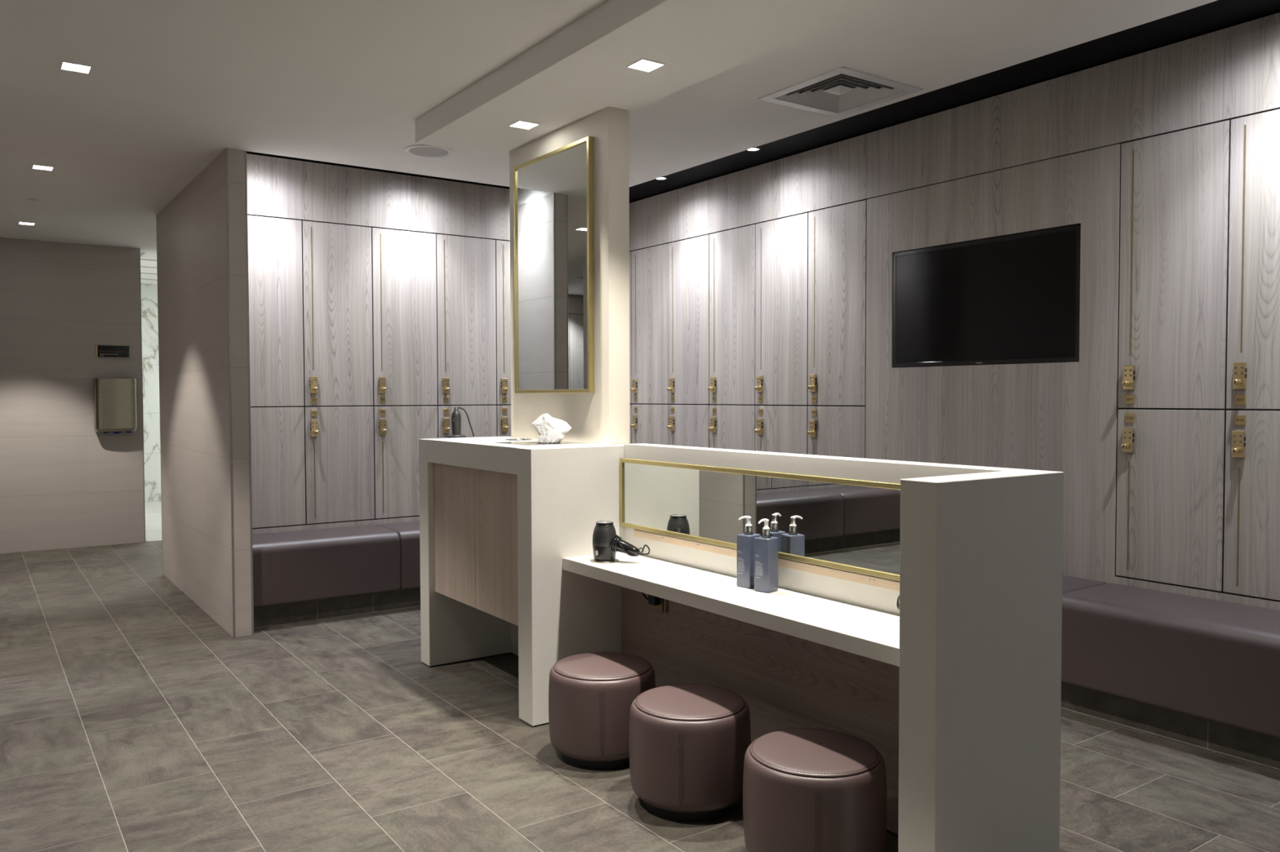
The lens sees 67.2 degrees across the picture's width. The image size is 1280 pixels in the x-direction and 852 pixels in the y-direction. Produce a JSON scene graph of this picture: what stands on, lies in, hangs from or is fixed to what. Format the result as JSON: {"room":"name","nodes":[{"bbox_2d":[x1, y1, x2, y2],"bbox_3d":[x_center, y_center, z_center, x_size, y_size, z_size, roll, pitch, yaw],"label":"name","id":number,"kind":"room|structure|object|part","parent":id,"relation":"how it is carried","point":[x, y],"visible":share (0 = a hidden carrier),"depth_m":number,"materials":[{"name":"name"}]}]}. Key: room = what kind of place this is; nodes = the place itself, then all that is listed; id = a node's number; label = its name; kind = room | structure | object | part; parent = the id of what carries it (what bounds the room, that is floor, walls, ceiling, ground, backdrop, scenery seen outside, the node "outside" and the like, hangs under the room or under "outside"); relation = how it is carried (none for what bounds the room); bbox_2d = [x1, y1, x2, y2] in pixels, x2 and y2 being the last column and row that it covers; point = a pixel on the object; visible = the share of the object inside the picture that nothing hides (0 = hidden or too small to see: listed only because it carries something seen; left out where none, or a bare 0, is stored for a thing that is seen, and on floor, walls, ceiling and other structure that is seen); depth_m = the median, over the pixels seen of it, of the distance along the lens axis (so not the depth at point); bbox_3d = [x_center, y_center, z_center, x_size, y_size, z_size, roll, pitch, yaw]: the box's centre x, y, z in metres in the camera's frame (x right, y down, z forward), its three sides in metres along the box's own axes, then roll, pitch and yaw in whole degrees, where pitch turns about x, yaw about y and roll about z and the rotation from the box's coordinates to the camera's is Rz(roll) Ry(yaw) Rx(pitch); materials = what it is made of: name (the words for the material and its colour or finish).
{"room":"changing room","nodes":[
{"label":"changing room","id":0,"kind":"room"},
{"bbox_2d":[0,237,145,553],"bbox_3d":[-5.372,-0.248,8.023,2.190,2.622,0.121,-1,2,-35],"label":"wall","id":1,"kind":"structure","parent":0,"point":[65,483],"depth_m":8.26,"materials":[{"name":"paint"}]},
{"bbox_2d":[96,345,129,357],"bbox_3d":[-4.625,-0.655,8.451,0.256,0.100,0.014,-1,2,-35],"label":"wall sign","id":2,"kind":"object","parent":1,"relation":"attached to","point":[110,351],"visible":1,"depth_m":8.45,"materials":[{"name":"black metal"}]},
{"bbox_2d":[93,378,137,434],"bbox_3d":[-4.592,-0.173,8.432,0.324,0.482,0.108,-1,2,-35],"label":"dispenser","id":3,"kind":"object","parent":1,"relation":"attached to","point":[114,399],"visible":1,"depth_m":8.38,"materials":[{"name":"silver metal"}]},
{"bbox_2d":[140,252,157,284],"bbox_3d":[-4.992,-1.741,10.623,2.550,0.058,3.509,-1,2,-35],"label":"ceiling","id":4,"kind":"structure","parent":0,"point":[148,272],"depth_m":10.51,"materials":[{"name":"paint"}]},
{"bbox_2d":[140,283,161,502],"bbox_3d":[-5.965,-0.412,12.062,2.350,2.700,0.060,-1,2,-35],"label":"wall","id":5,"kind":"structure","parent":0,"point":[149,317],"depth_m":11.96,"materials":[{"name":"stone"}]},
{"bbox_2d":[155,148,253,637],"bbox_3d":[-2.814,-0.195,6.131,0.106,2.622,2.294,-1,2,-35],"label":"wall partition","id":6,"kind":"structure","parent":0,"point":[202,233],"depth_m":5.61,"materials":[{"name":"paint"}]},
{"bbox_2d":[246,153,633,534],"bbox_3d":[-1.252,-0.289,6.726,3.139,2.764,0.430,-1,2,-35],"label":"wall","id":7,"kind":"structure","parent":0,"point":[277,188],"depth_m":6.12,"materials":[{"name":"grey wood"}]},
{"bbox_2d":[250,406,306,528],"bbox_3d":[-2.310,0.245,5.900,0.436,0.726,0.357,-1,2,-35],"label":"locker","id":8,"kind":"object","parent":7,"relation":"attached to","point":[277,433],"visible":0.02,"depth_m":5.83,"materials":[{"name":"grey wood"}]},
{"bbox_2d":[247,214,304,407],"bbox_3d":[-2.313,-0.687,5.871,0.436,1.136,0.357,-1,2,-35],"label":"locker","id":9,"kind":"object","parent":8,"relation":"on","point":[275,268],"visible":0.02,"depth_m":5.79,"materials":[{"name":"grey wood"}]},
{"bbox_2d":[304,405,374,524],"bbox_3d":[-1.953,0.236,6.150,0.433,0.726,0.357,-1,2,-35],"label":"locker","id":10,"kind":"object","parent":7,"relation":"attached to","point":[339,441],"visible":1,"depth_m":6.04,"materials":[{"name":"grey wood"}]},
{"bbox_3d":[-2.008,-0.080,5.939,0.037,0.039,0.004,-1,2,-35],"label":"number plate","id":11,"kind":"part","parent":10,"relation":"part of","materials":[{"name":"gold metal"}]},
{"bbox_2d":[302,220,373,406],"bbox_3d":[-1.956,-0.695,6.120,0.433,1.136,0.357,-1,2,-35],"label":"locker","id":12,"kind":"object","parent":10,"relation":"on","point":[337,260],"visible":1,"depth_m":6.01,"materials":[{"name":"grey wood"}]},
{"bbox_3d":[-2.009,-0.160,5.936,0.037,0.039,0.004,-1,2,-35],"label":"number plate","id":13,"kind":"part","parent":12,"relation":"part of","materials":[{"name":"gold metal"}]},
{"bbox_2d":[373,405,437,519],"bbox_3d":[-1.597,0.228,6.399,0.435,0.726,0.357,-1,2,-35],"label":"locker","id":14,"kind":"object","parent":7,"relation":"attached to","point":[397,429],"visible":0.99,"depth_m":6.26,"materials":[{"name":"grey wood"}]},
{"bbox_3d":[-1.653,-0.089,6.187,0.037,0.039,0.004,-1,2,-35],"label":"number plate","id":15,"kind":"part","parent":14,"relation":"part of","materials":[{"name":"gold metal"}]},
{"bbox_2d":[371,227,437,405],"bbox_3d":[-1.599,-0.704,6.370,0.435,1.136,0.357,-1,2,-35],"label":"locker","id":16,"kind":"object","parent":14,"relation":"on","point":[405,361],"visible":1,"depth_m":6.26,"materials":[{"name":"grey wood"}]},
{"bbox_3d":[-1.653,-0.168,6.185,0.037,0.039,0.004,-1,2,-35],"label":"number plate","id":17,"kind":"part","parent":16,"relation":"part of","materials":[{"name":"gold metal"}]},
{"bbox_2d":[437,404,497,438],"bbox_3d":[-1.240,0.219,6.648,0.433,0.726,0.357,-1,2,-35],"label":"locker","id":18,"kind":"object","parent":7,"relation":"attached to","point":[482,418],"visible":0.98,"depth_m":6.55,"materials":[{"name":"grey wood"}]},
{"bbox_3d":[-1.295,-0.098,6.437,0.037,0.039,0.004,-1,2,-35],"label":"number plate","id":19,"kind":"part","parent":18,"relation":"part of","materials":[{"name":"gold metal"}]},
{"bbox_2d":[435,233,496,405],"bbox_3d":[-1.242,-0.713,6.619,0.433,1.136,0.357,-1,2,-35],"label":"locker","id":20,"kind":"object","parent":18,"relation":"on","point":[465,266],"visible":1,"depth_m":6.50,"materials":[{"name":"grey wood"}]},
{"bbox_3d":[-1.296,-0.177,6.434,0.037,0.039,0.004,-1,2,-35],"label":"number plate","id":21,"kind":"part","parent":20,"relation":"part of","materials":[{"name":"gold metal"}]},
{"bbox_2d":[496,404,511,436],"bbox_3d":[-0.884,0.210,6.896,0.434,0.726,0.357,-1,2,-35],"label":"locker","id":22,"kind":"object","parent":7,"relation":"attached to","point":[503,411],"visible":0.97,"depth_m":6.67,"materials":[{"name":"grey wood"}]},
{"bbox_2d":[495,240,511,404],"bbox_3d":[-0.886,-0.722,6.867,0.434,1.136,0.357,-1,2,-35],"label":"locker","id":23,"kind":"object","parent":22,"relation":"on","point":[502,247],"visible":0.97,"depth_m":6.66,"materials":[{"name":"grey wood"}]},
{"bbox_3d":[-0.940,-0.186,6.683,0.037,0.039,0.004,-1,2,-35],"label":"number plate","id":24,"kind":"part","parent":23,"relation":"part of","materials":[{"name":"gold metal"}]},
{"bbox_3d":[-0.940,-0.106,6.686,0.037,0.039,0.004,-1,2,-35],"label":"number plate","id":25,"kind":"part","parent":22,"relation":"part of","materials":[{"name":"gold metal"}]},
{"bbox_2d":[509,106,630,444],"bbox_3d":[-0.345,-0.642,4.456,0.106,1.417,0.898,-1,2,-35],"label":"wall column","id":26,"kind":"structure","parent":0,"point":[602,416],"depth_m":4.11,"materials":[{"name":"paint"}]},
{"bbox_2d":[513,136,594,393],"bbox_3d":[-0.407,-0.701,4.426,0.024,1.098,0.691,-1,2,-35],"label":"wall mirror","id":27,"kind":"object","parent":26,"relation":"attached to","point":[553,190],"visible":1,"depth_m":4.39,"materials":[{"name":"gold metal"}]},
{"bbox_2d":[0,0,1217,253],"bbox_3d":[-2.836,-1.473,3.283,7.770,0.110,13.900,-1,2,-35],"label":"ceiling","id":28,"kind":"structure","parent":0,"point":[171,86],"depth_m":4.00,"materials":[{"name":"paint"}]},
{"bbox_2d":[18,222,35,225],"bbox_3d":[-4.659,-1.538,7.316,0.102,0.004,0.102,-1,2,-35],"label":"recessed light","id":29,"kind":"object","parent":28,"relation":"in","point":[20,223],"visible":1,"depth_m":7.31,"materials":[{"name":"white plastic"}]},
{"bbox_2d":[31,164,53,170],"bbox_3d":[-3.434,-1.485,5.537,0.102,0.004,0.102,-1,2,-35],"label":"recessed light","id":30,"kind":"object","parent":28,"relation":"in","point":[34,166],"visible":1,"depth_m":5.53,"materials":[{"name":"white plastic"}]},
{"bbox_2d":[60,61,92,74],"bbox_3d":[-2.260,-1.436,3.858,0.102,0.004,0.102,-1,2,-35],"label":"recessed light","id":31,"kind":"object","parent":28,"relation":"in","point":[68,66],"visible":1,"depth_m":3.85,"materials":[{"name":"white plastic"}]},
{"bbox_2d":[404,144,453,157],"bbox_3d":[-1.137,-1.478,5.185,0.260,0.007,0.260,-1,2,-35],"label":"ceiling speaker","id":32,"kind":"object","parent":28,"relation":"attached to","point":[419,150],"visible":0.95,"depth_m":5.17,"materials":[{"name":"white plastic"}]},
{"bbox_2d":[408,146,448,156],"bbox_3d":[-1.137,-1.477,5.185,0.208,0.002,0.208,-1,2,-35],"label":"grille","id":33,"kind":"object","parent":32,"relation":"attached to","point":[415,151],"depth_m":5.18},
{"bbox_2d":[655,175,667,180],"bbox_3d":[0.138,-1.633,6.322,0.088,0.022,0.088,-1,2,-35],"label":"spotlight","id":34,"kind":"object","parent":28,"relation":"in","point":[665,177],"visible":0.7,"depth_m":6.32,"materials":[{"name":"white"}]},
{"bbox_2d":[746,146,760,151],"bbox_3d":[0.656,-1.611,5.580,0.088,0.022,0.088,-1,2,-35],"label":"spotlight","id":35,"kind":"object","parent":28,"relation":"in","point":[756,148],"visible":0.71,"depth_m":5.58,"materials":[{"name":"white"}]},
{"bbox_2d":[758,66,923,117],"bbox_3d":[0.874,-1.478,4.220,0.500,0.054,0.500,-1,2,-35],"label":"ceiling vent","id":36,"kind":"object","parent":28,"relation":"in","point":[841,91],"visible":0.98,"depth_m":4.25,"materials":[{"name":"white metal"}]},
{"bbox_2d":[0,501,1279,851],"bbox_3d":[-2.932,1.215,4.577,8.986,0.101,16.000,-1,2,-35],"label":"floor","id":37,"kind":"structure","parent":0,"point":[131,720],"depth_m":3.48,"materials":[{"name":"tile"}]},
{"bbox_2d":[252,524,399,628],"bbox_3d":[-1.926,0.884,5.749,0.866,0.482,0.449,-1,2,-35],"label":"upholstered bench","id":38,"kind":"object","parent":37,"relation":"on","point":[304,575],"visible":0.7,"depth_m":5.59,"materials":[{"name":"leather"}]},
{"bbox_2d":[376,520,420,608],"bbox_3d":[-0.954,0.861,6.427,1.505,0.482,0.449,-1,2,-35],"label":"upholstered bench","id":39,"kind":"object","parent":37,"relation":"on","point":[408,595],"visible":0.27,"depth_m":5.87,"materials":[{"name":"leather"}]},
{"bbox_2d":[418,435,623,727],"bbox_3d":[-0.528,0.618,4.376,0.533,1.094,1.133,-1,2,-35],"label":"counter","id":40,"kind":"object","parent":37,"relation":"on","point":[499,522],"visible":0.8,"depth_m":3.97,"materials":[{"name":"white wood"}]},
{"bbox_3d":[-0.849,0.488,4.431,0.018,0.622,0.453,-1,2,-35],"label":"door","id":41,"kind":"part","parent":40,"relation":"part of","materials":[{"name":"brown wood"}]},
{"bbox_2d":[446,407,474,437],"bbox_3d":[-0.909,-0.019,4.835,0.124,0.152,0.102,-1,2,-35],"label":"hair dryer","id":42,"kind":"object","parent":40,"relation":"on","point":[455,416],"visible":1,"depth_m":4.81,"materials":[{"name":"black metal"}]},
{"bbox_3d":[-0.874,-0.020,4.829,0.088,0.149,0.007,0,2,0],"label":"cord","id":43,"kind":"part","parent":42,"relation":"part of","materials":[{"name":"plastic"}]},
{"bbox_3d":[-0.588,0.499,4.058,0.018,0.622,0.450,-1,2,-35],"label":"door","id":44,"kind":"part","parent":40,"relation":"part of","materials":[{"name":"brown wood"}]},
{"bbox_2d":[505,438,532,440],"bbox_3d":[-0.569,0.063,4.523,0.124,0.004,0.124,-1,2,-35],"label":"ring","id":45,"kind":"object","parent":40,"relation":"on","point":[511,439],"visible":1,"depth_m":4.53,"materials":[{"name":"silver metal"}]},
{"bbox_2d":[494,440,587,445],"bbox_3d":[-0.430,0.074,4.205,0.300,0.003,0.300,-1,2,-35],"label":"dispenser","id":46,"kind":"object","parent":40,"relation":"on","point":[531,442],"visible":0.7,"depth_m":4.13,"materials":[{"name":"silver metal"}]},
{"bbox_2d":[531,413,571,443],"bbox_3d":[-0.380,0.010,4.144,0.173,0.128,0.037,0,2,3],"label":"tissue","id":47,"kind":"object","parent":46,"relation":"on","point":[550,429],"visible":1,"depth_m":4.14,"materials":[{"name":"paper"}]},
{"bbox_2d":[548,652,655,769],"bbox_3d":[-0.137,1.024,3.496,0.389,0.335,0.391,0,2,-2],"label":"stool","id":48,"kind":"object","parent":37,"relation":"on","point":[592,695],"visible":0.95,"depth_m":3.33,"materials":[{"name":"leather"}]},
{"bbox_3d":[-0.137,0.867,3.491,0.352,0.020,0.352,0,2,-2],"label":"seat","id":49,"kind":"part","parent":48,"relation":"part of","materials":[{"name":"leather"}]},
{"bbox_2d":[629,684,751,822],"bbox_3d":[0.160,1.036,3.085,0.389,0.335,0.391,0,2,10],"label":"stool","id":50,"kind":"object","parent":37,"relation":"on","point":[689,744],"visible":0.98,"depth_m":2.93,"materials":[{"name":"leather"}]},
{"bbox_3d":[0.159,0.879,3.080,0.352,0.020,0.352,0,2,10],"label":"seat","id":51,"kind":"part","parent":50,"relation":"part of","materials":[{"name":"leather"}]},
{"bbox_2d":[562,443,1063,851],"bbox_3d":[0.349,0.651,3.142,0.509,1.100,1.894,-1,2,-35],"label":"vanity unit","id":52,"kind":"object","parent":37,"relation":"on","point":[957,689],"visible":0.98,"depth_m":2.47,"materials":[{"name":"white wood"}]},
{"bbox_2d":[591,520,649,563],"bbox_3d":[-0.073,0.451,3.733,0.247,0.152,0.107,1,2,22],"label":"hair dryer","id":53,"kind":"object","parent":52,"relation":"on","point":[606,542],"visible":1,"depth_m":3.72,"materials":[{"name":"black plastic"}]},
{"bbox_2d":[597,520,610,523],"bbox_3d":[-0.138,0.375,3.757,0.060,0.002,0.060,1,2,22],"label":"grille","id":54,"kind":"object","parent":53,"relation":"attached to","point":[602,522],"depth_m":3.76,"materials":[{"name":"silver metal"}]},
{"bbox_3d":[-0.060,0.460,3.728,0.123,0.076,0.069,1,2,22],"label":"handle","id":55,"kind":"part","parent":53,"relation":"part of","materials":[{"name":"black plastic"}]},
{"bbox_3d":[-0.026,0.470,3.706,0.137,0.067,0.031,0,2,11],"label":"cord","id":56,"kind":"part","parent":53,"relation":"part of","materials":[{"name":"black plastic"}]},
{"bbox_2d":[641,592,660,605],"bbox_3d":[0.027,0.635,3.804,0.030,0.123,0.146,-1,2,-35],"label":"plug","id":57,"kind":"object","parent":52,"relation":"attached to","point":[652,600],"visible":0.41,"depth_m":3.75,"materials":[{"name":"black plastic"}]},
{"bbox_2d":[653,598,667,613],"bbox_3d":[0.079,0.677,3.765,0.012,0.090,0.086,-1,2,-35],"label":"power socket","id":58,"kind":"object","parent":52,"relation":"attached to","point":[663,607],"visible":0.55,"depth_m":3.74,"materials":[{"name":"gold metal"}]},
{"bbox_2d":[562,551,899,666],"bbox_3d":[0.324,0.567,3.189,0.295,0.048,1.785,-1,2,-35],"label":"shelf","id":59,"kind":"object","parent":52,"relation":"attached to","point":[871,630],"depth_m":3.03,"materials":[{"name":"white stone"}]},
{"bbox_2d":[737,515,760,588],"bbox_3d":[0.364,0.421,3.246,0.067,0.239,0.060,-2,2,-43],"label":"pump bottle","id":60,"kind":"object","parent":52,"relation":"on","point":[745,541],"visible":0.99,"depth_m":3.23,"materials":[{"name":"blue plastic"}]},
{"bbox_2d":[737,551,745,573],"bbox_3d":[0.341,0.459,3.234,0.001,0.075,0.031,-2,2,-43],"label":"print","id":61,"kind":"object","parent":60,"relation":"attached to","point":[741,554],"depth_m":3.23},
{"bbox_2d":[619,457,900,581],"bbox_3d":[0.430,0.294,3.263,0.023,0.281,1.760,-1,2,-35],"label":"vanity mirror","id":62,"kind":"object","parent":52,"relation":"attached to","point":[846,524],"visible":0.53,"depth_m":3.21,"materials":[{"name":"gold metal"}]},
{"bbox_3d":[0.439,0.887,3.279,0.015,0.596,1.785,-1,2,-35],"label":"modesty panel","id":63,"kind":"part","parent":52,"relation":"part of","materials":[{"name":"brown wood"}]},
{"bbox_2d":[754,518,778,592],"bbox_3d":[0.413,0.424,3.171,0.060,0.239,0.069,1,2,41],"label":"pump bottle","id":64,"kind":"object","parent":52,"relation":"on","point":[766,546],"visible":1,"depth_m":3.15,"materials":[{"name":"blue plastic"}]},
{"bbox_2d":[755,555,762,577],"bbox_3d":[0.392,0.461,3.157,0.031,0.075,0.001,1,2,41],"label":"print","id":65,"kind":"object","parent":64,"relation":"attached to","point":[756,555],"depth_m":3.16},
{"bbox_3d":[0.486,0.642,3.304,0.099,1.094,1.786,-1,2,-35],"label":"panel","id":66,"kind":"part","parent":52,"relation":"part of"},
{"bbox_2d":[896,595,899,611],"bbox_3d":[0.749,0.483,2.635,0.107,0.152,0.247,0,2,-9],"label":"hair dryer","id":67,"kind":"object","parent":52,"relation":"on","point":[898,597],"visible":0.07,"depth_m":2.75,"materials":[{"name":"black plastic"}]},
{"bbox_3d":[0.860,0.672,2.411,0.509,1.100,0.109,-1,2,-35],"label":"panel","id":68,"kind":"part","parent":52,"relation":"part of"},
{"bbox_2d":[742,728,886,851],"bbox_3d":[0.479,1.049,2.651,0.389,0.335,0.391,0,2,7],"label":"stool","id":69,"kind":"object","parent":37,"relation":"on","point":[805,790],"visible":1,"depth_m":2.51,"materials":[{"name":"leather"}]},
{"bbox_3d":[0.478,0.891,2.646,0.352,0.020,0.352,0,2,7],"label":"seat","id":70,"kind":"part","parent":69,"relation":"part of","materials":[{"name":"leather"}]},
{"bbox_2d":[1062,575,1106,593],"bbox_3d":[0.917,0.887,5.436,0.449,0.482,3.310,-1,2,-35],"label":"upholstered bench","id":71,"kind":"object","parent":37,"relation":"on","point":[1069,584],"visible":0.02,"depth_m":4.17,"materials":[{"name":"leather"}]},
{"bbox_2d":[1061,582,1279,769],"bbox_3d":[2.696,0.962,2.891,0.449,0.482,2.900,-1,2,-35],"label":"upholstered bench","id":72,"kind":"object","parent":37,"relation":"on","point":[1198,672],"visible":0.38,"depth_m":3.59,"materials":[{"name":"leather"}]},
{"bbox_2d":[414,0,888,157],"bbox_3d":[1.137,-1.331,1.933,0.561,0.110,6.930,-1,2,-35],"label":"ceiling","id":73,"kind":"structure","parent":0,"point":[579,72],"depth_m":3.51,"materials":[{"name":"paint"}]},
{"bbox_2d":[508,120,539,129],"bbox_3d":[-0.517,-1.344,4.300,0.102,0.004,0.102,-1,2,-35],"label":"recessed light","id":74,"kind":"object","parent":73,"relation":"in","point":[519,124],"visible":1,"depth_m":4.30,"materials":[{"name":"white plastic"}]},
{"bbox_2d":[510,121,537,128],"bbox_3d":[-0.517,-1.344,4.300,0.094,0.002,0.094,-1,2,-35],"label":"diffuser","id":75,"kind":"object","parent":74,"relation":"attached to","point":[522,125],"depth_m":4.30,"materials":[{"name":"white plastic"}]},
{"bbox_2d":[626,58,665,72],"bbox_3d":[0.021,-1.321,3.530,0.102,0.004,0.102,-1,2,-35],"label":"recessed light","id":76,"kind":"object","parent":73,"relation":"in","point":[642,64],"visible":1,"depth_m":3.53,"materials":[{"name":"white plastic"}]},
{"bbox_2d":[629,12,1279,610],"bbox_3d":[2.411,-0.214,4.029,0.426,2.764,9.050,-1,2,-35],"label":"wall","id":77,"kind":"structure","parent":0,"point":[1047,154],"depth_m":4.53,"materials":[{"name":"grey wood"}]},
{"bbox_2d":[630,404,668,444],"bbox_3d":[0.177,0.201,7.099,0.357,0.726,0.457,-1,2,-35],"label":"locker","id":78,"kind":"object","parent":77,"relation":"attached to","point":[650,422],"visible":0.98,"depth_m":7.01,"materials":[{"name":"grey wood"}]},
{"bbox_2d":[630,243,668,404],"bbox_3d":[0.175,-0.731,7.070,0.357,1.136,0.457,-1,2,-35],"label":"locker","id":79,"kind":"object","parent":78,"relation":"on","point":[650,265],"visible":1,"depth_m":6.98,"materials":[{"name":"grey wood"}]},
{"bbox_2d":[666,404,709,448],"bbox_3d":[0.440,0.212,6.724,0.357,0.726,0.457,-1,2,-35],"label":"locker","id":80,"kind":"object","parent":77,"relation":"attached to","point":[688,425],"visible":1,"depth_m":6.63,"materials":[{"name":"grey wood"}]},
{"bbox_2d":[666,234,709,404],"bbox_3d":[0.437,-0.720,6.695,0.357,1.136,0.457,-1,2,-35],"label":"locker","id":81,"kind":"object","parent":80,"relation":"on","point":[688,259],"visible":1,"depth_m":6.61,"materials":[{"name":"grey wood"}]},
{"bbox_2d":[707,404,755,451],"bbox_3d":[0.702,0.223,6.348,0.357,0.726,0.458,-1,2,-35],"label":"locker","id":82,"kind":"object","parent":77,"relation":"attached to","point":[732,427],"visible":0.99,"depth_m":6.25,"materials":[{"name":"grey wood"}]},
{"bbox_3d":[0.470,0.018,6.389,0.030,0.025,0.032,-1,2,-35],"label":"knob","id":83,"kind":"part","parent":82,"relation":"part of","materials":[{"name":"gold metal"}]},
{"bbox_2d":[707,224,755,404],"bbox_3d":[0.700,-0.708,6.319,0.357,1.136,0.458,-1,2,-35],"label":"locker","id":84,"kind":"object","parent":82,"relation":"on","point":[732,252],"visible":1,"depth_m":6.23,"materials":[{"name":"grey wood"}]},
{"bbox_3d":[0.469,-0.248,6.380,0.030,0.025,0.032,-1,2,-35],"label":"knob","id":85,"kind":"part","parent":84,"relation":"part of","materials":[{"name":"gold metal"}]},
{"bbox_2d":[246,0,1279,203],"bbox_3d":[1.283,-1.496,3.141,3.240,0.140,8.950,-1,2,-35],"label":"trim","id":86,"kind":"structure","parent":77,"relation":"attached to","point":[1219,15],"depth_m":4.51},
{"bbox_2d":[754,404,808,454],"bbox_3d":[0.966,0.234,5.971,0.357,0.726,0.461,-1,2,-35],"label":"locker","id":87,"kind":"object","parent":77,"relation":"attached to","point":[778,428],"visible":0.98,"depth_m":5.88,"materials":[{"name":"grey wood"}]},
{"bbox_3d":[0.733,0.029,6.013,0.030,0.025,0.032,-1,2,-35],"label":"knob","id":88,"kind":"part","parent":87,"relation":"part of","materials":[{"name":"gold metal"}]},
{"bbox_3d":[0.757,-0.090,6.027,0.004,0.039,0.037,-1,2,-35],"label":"number plate","id":89,"kind":"part","parent":87,"relation":"part of","materials":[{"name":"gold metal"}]},
{"bbox_2d":[754,212,808,405],"bbox_3d":[0.964,-0.697,5.942,0.357,1.136,0.461,-1,2,-35],"label":"locker","id":90,"kind":"object","parent":87,"relation":"on","point":[781,282],"visible":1,"depth_m":5.86,"materials":[{"name":"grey wood"}]},
{"bbox_3d":[0.732,-0.237,6.004,0.030,0.025,0.032,-1,2,-35],"label":"knob","id":91,"kind":"part","parent":90,"relation":"part of","materials":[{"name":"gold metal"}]},
{"bbox_3d":[0.756,-0.170,6.024,0.004,0.039,0.037,-1,2,-35],"label":"number plate","id":92,"kind":"part","parent":90,"relation":"part of","materials":[{"name":"gold metal"}]},
{"bbox_2d":[807,405,865,458],"bbox_3d":[1.227,0.245,5.598,0.357,0.726,0.448,-1,2,-35],"label":"locker","id":93,"kind":"object","parent":77,"relation":"attached to","point":[839,431],"visible":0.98,"depth_m":5.50,"materials":[{"name":"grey wood"}]},
{"bbox_3d":[0.997,0.041,5.634,0.030,0.025,0.032,-1,2,-35],"label":"knob","id":94,"kind":"part","parent":93,"relation":"part of","materials":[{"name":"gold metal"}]},
{"bbox_3d":[1.021,-0.079,5.648,0.004,0.039,0.037,-1,2,-35],"label":"number plate","id":95,"kind":"part","parent":93,"relation":"part of","materials":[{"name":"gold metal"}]},
{"bbox_2d":[807,200,866,406],"bbox_3d":[1.225,-0.686,5.569,0.357,1.136,0.448,-1,2,-35],"label":"locker","id":96,"kind":"object","parent":93,"relation":"on","point":[837,235],"visible":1,"depth_m":5.48,"materials":[{"name":"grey wood"}]},
{"bbox_3d":[0.997,-0.226,5.626,0.030,0.025,0.032,-1,2,-35],"label":"knob","id":97,"kind":"part","parent":96,"relation":"part of","materials":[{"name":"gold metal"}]},
{"bbox_3d":[1.021,-0.158,5.646,0.004,0.039,0.037,-1,2,-35],"label":"number plate","id":98,"kind":"part","parent":96,"relation":"part of","materials":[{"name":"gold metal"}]},
{"bbox_2d":[893,223,1080,368],"bbox_3d":[1.683,-0.608,4.745,0.061,0.614,1.062,-1,2,-35],"label":"television","id":99,"kind":"object","parent":77,"relation":"attached to","point":[1011,299],"visible":0.94,"depth_m":4.67,"materials":[{"name":"plastic"}]},
{"bbox_2d":[1115,408,1226,591],"bbox_3d":[2.296,0.290,4.069,0.357,0.726,0.435,-1,2,-35],"label":"locker","id":100,"kind":"object","parent":77,"relation":"attached to","point":[1171,475],"visible":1,"depth_m":3.98,"materials":[{"name":"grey wood"}]},
{"bbox_3d":[2.070,0.086,4.101,0.030,0.025,0.032,-1,2,-35],"label":"knob","id":101,"kind":"part","parent":100,"relation":"part of","materials":[{"name":"gold metal"}]},
{"bbox_3d":[2.094,-0.034,4.114,0.004,0.039,0.037,-1,2,-35],"label":"number plate","id":102,"kind":"part","parent":100,"relation":"part of","materials":[{"name":"gold metal"}]},
{"bbox_2d":[1118,119,1231,409],"bbox_3d":[2.293,-0.641,4.040,0.357,1.136,0.435,-1,2,-35],"label":"locker","id":103,"kind":"object","parent":100,"relation":"on","point":[1175,220],"visible":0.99,"depth_m":3.95,"materials":[{"name":"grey wood"}]},
{"bbox_3d":[2.069,-0.180,4.092,0.030,0.025,0.032,-1,2,-35],"label":"knob","id":104,"kind":"part","parent":103,"relation":"part of","materials":[{"name":"gold metal"}]},
{"bbox_3d":[2.093,-0.113,4.112,0.004,0.039,0.037,-1,2,-35],"label":"number plate","id":105,"kind":"part","parent":103,"relation":"part of","materials":[{"name":"gold metal"}]},
{"bbox_2d":[1222,409,1279,600],"bbox_3d":[2.545,0.301,3.712,0.357,0.726,0.435,-1,2,-35],"label":"locker","id":106,"kind":"object","parent":77,"relation":"attached to","point":[1251,527],"visible":1,"depth_m":3.73,"materials":[{"name":"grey wood"}]},
{"bbox_3d":[2.320,0.096,3.743,0.030,0.025,0.032,-1,2,-35],"label":"knob","id":107,"kind":"part","parent":106,"relation":"part of","materials":[{"name":"gold metal"}]},
{"bbox_3d":[2.343,-0.023,3.757,0.004,0.039,0.037,-1,2,-35],"label":"number plate","id":108,"kind":"part","parent":106,"relation":"part of","materials":[{"name":"gold metal"}]},
{"bbox_2d":[1226,108,1279,409],"bbox_3d":[2.543,-0.631,3.683,0.357,1.136,0.435,-1,2,-35],"label":"locker","id":109,"kind":"object","parent":106,"relation":"on","point":[1253,329],"visible":1,"depth_m":3.71,"materials":[{"name":"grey wood"}]},
{"bbox_3d":[2.319,-0.170,3.735,0.030,0.025,0.032,-1,2,-35],"label":"knob","id":110,"kind":"part","parent":109,"relation":"part of","materials":[{"name":"gold metal"}]},
{"bbox_3d":[2.343,-0.103,3.755,0.004,0.039,0.037,-1,2,-35],"label":"number plate","id":111,"kind":"part","parent":109,"relation":"part of","materials":[{"name":"gold metal"}]}
]}

